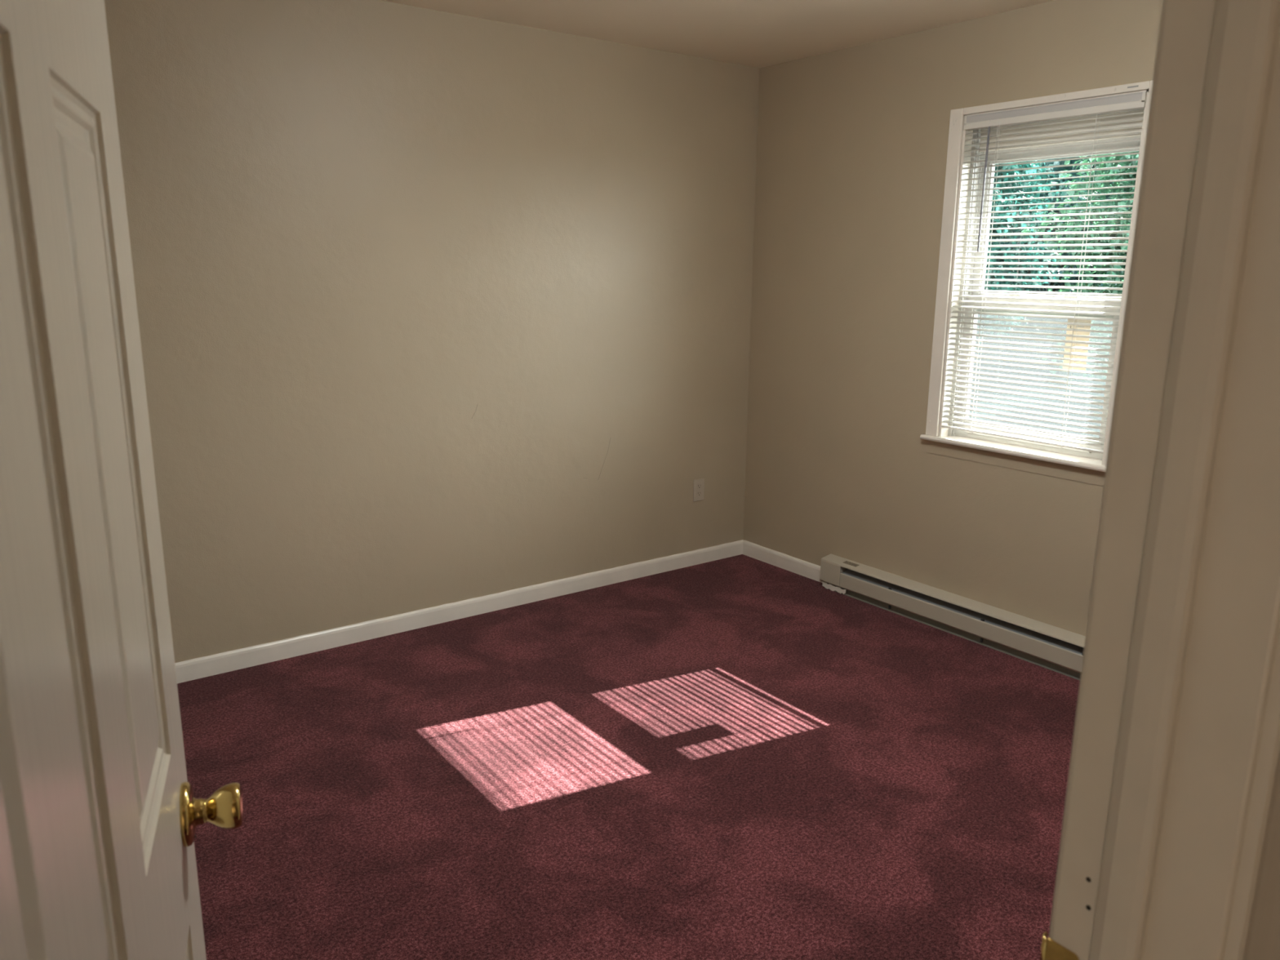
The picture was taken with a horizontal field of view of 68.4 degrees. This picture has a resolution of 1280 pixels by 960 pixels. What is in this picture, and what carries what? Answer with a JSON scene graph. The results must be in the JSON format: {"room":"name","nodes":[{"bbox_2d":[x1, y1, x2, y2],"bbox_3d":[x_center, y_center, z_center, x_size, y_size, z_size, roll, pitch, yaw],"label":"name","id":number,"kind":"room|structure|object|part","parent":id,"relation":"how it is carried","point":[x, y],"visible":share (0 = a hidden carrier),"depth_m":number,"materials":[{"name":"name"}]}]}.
{"room":"empty bedroom","nodes":[
{"label":"empty bedroom","id":0,"kind":"room"},
{"bbox_2d":[104,0,759,662],"bbox_3d":[-1.010,-0.569,3.740,4.170,2.440,0.121,-9,16,-36],"label":"wall","id":1,"kind":"structure","parent":0,"point":[435,308],"depth_m":3.74,"materials":[{"name":"beige paint"}]},
{"bbox_2d":[174,539,743,683],"bbox_3d":[-1.011,0.600,3.928,3.900,0.078,0.012,-9,16,-36],"label":"baseboard","id":2,"kind":"structure","parent":1,"relation":"attached to","point":[250,656],"depth_m":4.01,"materials":[{"name":"white paint"}]},
{"bbox_2d":[693,478,704,501],"bbox_3d":[0.300,0.051,4.799,0.070,0.114,0.007,-9,16,-36],"label":"wall outlet","id":3,"kind":"object","parent":1,"relation":"attached to","point":[699,484],"visible":1,"depth_m":4.80,"materials":[{"name":"beige plastic"}]},
{"bbox_2d":[696,491,702,496],"bbox_3d":[0.301,0.070,4.802,0.034,0.025,0.003,-9,16,-36],"label":"receptacle","id":4,"kind":"object","parent":3,"relation":"attached to","point":[698,493],"depth_m":4.80,"materials":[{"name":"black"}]},
{"bbox_2d":[696,483,702,488],"bbox_3d":[0.301,0.032,4.794,0.034,0.025,0.003,-9,16,-36],"label":"receptacle","id":5,"kind":"object","parent":3,"relation":"attached to","point":[699,486],"depth_m":4.79,"materials":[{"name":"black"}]},
{"bbox_2d":[177,554,1079,959],"bbox_3d":[0.294,1.058,2.223,3.900,0.040,4.402,-9,16,-36],"label":"floor","id":6,"kind":"structure","parent":0,"point":[741,757],"depth_m":2.79,"materials":[{"name":"red carpet"}]},
{"bbox_2d":[381,0,1053,67],"bbox_3d":[0.340,-1.396,1.698,4.170,0.100,4.622,-9,16,-36],"label":"ceiling","id":7,"kind":"structure","parent":0,"point":[757,33],"depth_m":3.65,"materials":[{"name":"paint"}]},
{"bbox_2d":[743,0,1162,635],"bbox_3d":[1.942,-0.403,3.134,0.170,2.440,4.402,-9,16,-36],"label":"wall","id":8,"kind":"structure","parent":0,"point":[852,146],"depth_m":4.10,"materials":[{"name":"beige paint"}]},
{"bbox_2d":[742,540,828,584],"bbox_3d":[0.737,0.416,4.816,0.012,0.077,0.610,-9,16,-36],"label":"baseboard","id":9,"kind":"structure","parent":8,"relation":"attached to","point":[774,557],"depth_m":4.82,"materials":[{"name":"white paint"}]},
{"bbox_2d":[819,553,1085,680],"bbox_3d":[1.350,0.577,3.955,0.068,0.156,1.530,-9,16,-36],"label":"baseboard heater","id":10,"kind":"object","parent":8,"relation":"attached to","point":[1060,651],"visible":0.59,"depth_m":3.94,"materials":[{"name":"beige metal"}]},
{"bbox_2d":[920,80,1152,486],"bbox_3d":[1.556,-0.730,3.620,0.263,1.381,0.846,-9,16,-36],"label":"window","id":11,"kind":"structure","parent":8,"relation":"in","point":[1073,464],"depth_m":3.71,"materials":[{"name":"white paint"}]},
{"bbox_3d":[1.244,-0.824,3.849,0.015,1.303,0.058,-9,16,-36],"label":"casing","id":12,"kind":"part","parent":11,"relation":"part of","materials":[{"name":"white paint"}]},
{"bbox_3d":[1.593,-0.422,3.714,0.010,0.585,0.678,-9,16,-36],"label":"screen frame","id":13,"kind":"part","parent":11,"relation":"part of","materials":[{"name":"grey plastic"}]},
{"bbox_3d":[1.486,-0.112,3.711,0.103,0.020,0.846,-9,16,-36],"label":"sill","id":14,"kind":"part","parent":11,"relation":"part of","materials":[{"name":"white paint"}]},
{"bbox_3d":[1.604,-0.120,3.793,0.135,0.040,0.772,-9,16,-36],"label":"sill","id":15,"kind":"part","parent":11,"relation":"part of","materials":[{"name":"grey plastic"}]},
{"bbox_3d":[1.526,-0.153,3.727,0.013,0.008,0.530,-9,16,-36],"label":"lift rail","id":16,"kind":"part","parent":11,"relation":"part of","materials":[{"name":"grey plastic"}]},
{"bbox_3d":[1.545,-0.417,3.679,0.030,0.581,0.678,-9,16,-36],"label":"sash","id":17,"kind":"part","parent":11,"relation":"part of","materials":[{"name":"grey plastic"}]},
{"bbox_2d":[941,90,1147,453],"bbox_3d":[1.479,-0.757,3.549,0.043,1.236,0.699,-9,16,-36],"label":"window blind","id":18,"kind":"object","parent":11,"relation":"attached to","point":[1133,101],"visible":1,"depth_m":3.53,"materials":[{"name":"white plastic"}]},
{"bbox_3d":[1.360,-0.785,3.720,0.002,1.200,0.002,13,18,43],"label":"lift cord","id":19,"kind":"part","parent":18,"relation":"part of","materials":[{"name":"white fabric"}]},
{"bbox_3d":[1.363,-0.784,3.716,0.026,1.200,0.002,-9,16,-36],"label":"ladder cord","id":20,"kind":"part","parent":18,"relation":"part of","materials":[{"name":"white fabric"}]},
{"bbox_3d":[1.361,-1.283,3.577,0.003,0.150,0.007,-1,13,-6],"label":"pull cord","id":21,"kind":"part","parent":18,"relation":"part of","materials":[{"name":"white fabric"}]},
{"bbox_3d":[1.479,-0.164,3.688,0.022,0.010,0.696,-9,16,-36],"label":"rail","id":22,"kind":"part","parent":18,"relation":"part of","materials":[{"name":"white plastic"}]},
{"bbox_3d":[1.591,-0.714,3.416,0.002,1.200,0.002,13,18,43],"label":"lift cord","id":23,"kind":"part","parent":18,"relation":"part of","materials":[{"name":"white fabric"}]},
{"bbox_3d":[1.594,-0.713,3.412,0.026,1.200,0.002,-9,16,-36],"label":"ladder cord","id":24,"kind":"part","parent":18,"relation":"part of","materials":[{"name":"white fabric"}]},
{"bbox_3d":[1.578,-0.949,3.579,0.030,0.634,0.678,-9,16,-36],"label":"sash","id":25,"kind":"part","parent":11,"relation":"part of","materials":[{"name":"grey plastic"}]},
{"bbox_3d":[1.481,-1.376,3.405,0.014,0.026,0.716,-9,16,-36],"label":"head casing","id":26,"kind":"part","parent":11,"relation":"part of","materials":[{"name":"white paint"}]},
{"bbox_2d":[1062,319,1091,370],"bbox_3d":[1.637,-0.504,3.530,0.001,0.201,0.091,-9,16,-36],"label":"label","id":27,"kind":"object","parent":11,"relation":"attached to","point":[1087,327],"visible":0.5,"depth_m":3.53,"materials":[{"name":"beige paper"}]},
{"bbox_3d":[1.704,-0.683,3.243,0.015,1.303,0.058,-9,16,-36],"label":"casing","id":28,"kind":"part","parent":11,"relation":"part of","materials":[{"name":"white paint"}]},
{"bbox_3d":[0.953,0.048,1.098,3.900,2.440,0.127,-9,16,-36],"label":"wall","id":29,"kind":"structure","parent":0,"visible":0},
{"bbox_2d":[0,0,243,959],"bbox_3d":[-0.412,0.327,0.679,0.152,2.030,0.762,-3,13,-16],"label":"door","id":30,"kind":"structure","parent":29,"relation":"in","point":[100,814],"depth_m":0.62,"materials":[{"name":"beige paint"}]},
{"bbox_2d":[1040,0,1279,959],"bbox_3d":[0.076,0.341,0.497,0.910,2.116,0.159,-9,16,-36],"label":"door frame","id":31,"kind":"structure","parent":29,"relation":"attached to","point":[1170,846],"depth_m":0.66,"materials":[{"name":"white paint"}]},
{"bbox_3d":[0.352,0.417,0.790,0.003,0.057,0.028,-9,16,-36],"label":"plate","id":32,"kind":"part","parent":31,"relation":"part of","materials":[{"name":"gold metal"}]},
{"bbox_3d":[0.374,0.277,0.801,0.057,2.114,0.013,-9,16,-36],"label":"room casing","id":33,"kind":"part","parent":31,"relation":"part of","materials":[{"name":"white paint"}]},
{"bbox_3d":[0.457,0.302,0.687,0.066,2.116,0.019,-9,16,-36],"label":"casing","id":34,"kind":"part","parent":31,"relation":"part of","materials":[{"name":"white paint"}]},
{"label":"outside","id":35,"kind":"structure","parent":0,"visible":0},
{"bbox_2d":[968,287,1109,437],"bbox_3d":[10.905,-2.289,16.147,29.810,1.350,38.000,-9,16,-36],"label":"ground","id":36,"kind":"structure","parent":35,"point":[1046,325],"depth_m":10.67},
{"bbox_2d":[974,160,1077,350],"bbox_3d":[3.768,-3.036,10.970,2.516,3.961,2.540,0,13,-4],"label":"leafy tree","id":37,"kind":"object","parent":36,"relation":"on","point":[1039,164],"visible":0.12,"depth_m":10.56,"materials":[{"name":"green plant"}]},
{"bbox_2d":[984,198,1084,293],"bbox_3d":[6.820,-5.464,18.484,4.196,4.188,4.313,3,13,9],"label":"leafy tree","id":38,"kind":"object","parent":36,"relation":"on","point":[992,282],"visible":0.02,"depth_m":17.98,"materials":[{"name":"green plant"}]},
{"bbox_2d":[986,153,1133,296],"bbox_3d":[6.567,-4.704,13.126,4.413,5.011,4.476,-1,13,-5],"label":"leafy tree","id":39,"kind":"object","parent":36,"relation":"on","point":[1072,162],"visible":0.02,"depth_m":12.59,"materials":[{"name":"green plant"}]},
{"bbox_2d":[1022,151,1139,382],"bbox_3d":[4.979,-2.245,8.949,2.277,3.276,2.205,-10,17,-40],"label":"leafy tree","id":40,"kind":"object","parent":36,"relation":"on","point":[1129,183],"visible":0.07,"depth_m":8.84,"materials":[{"name":"green plant"}]}
]}

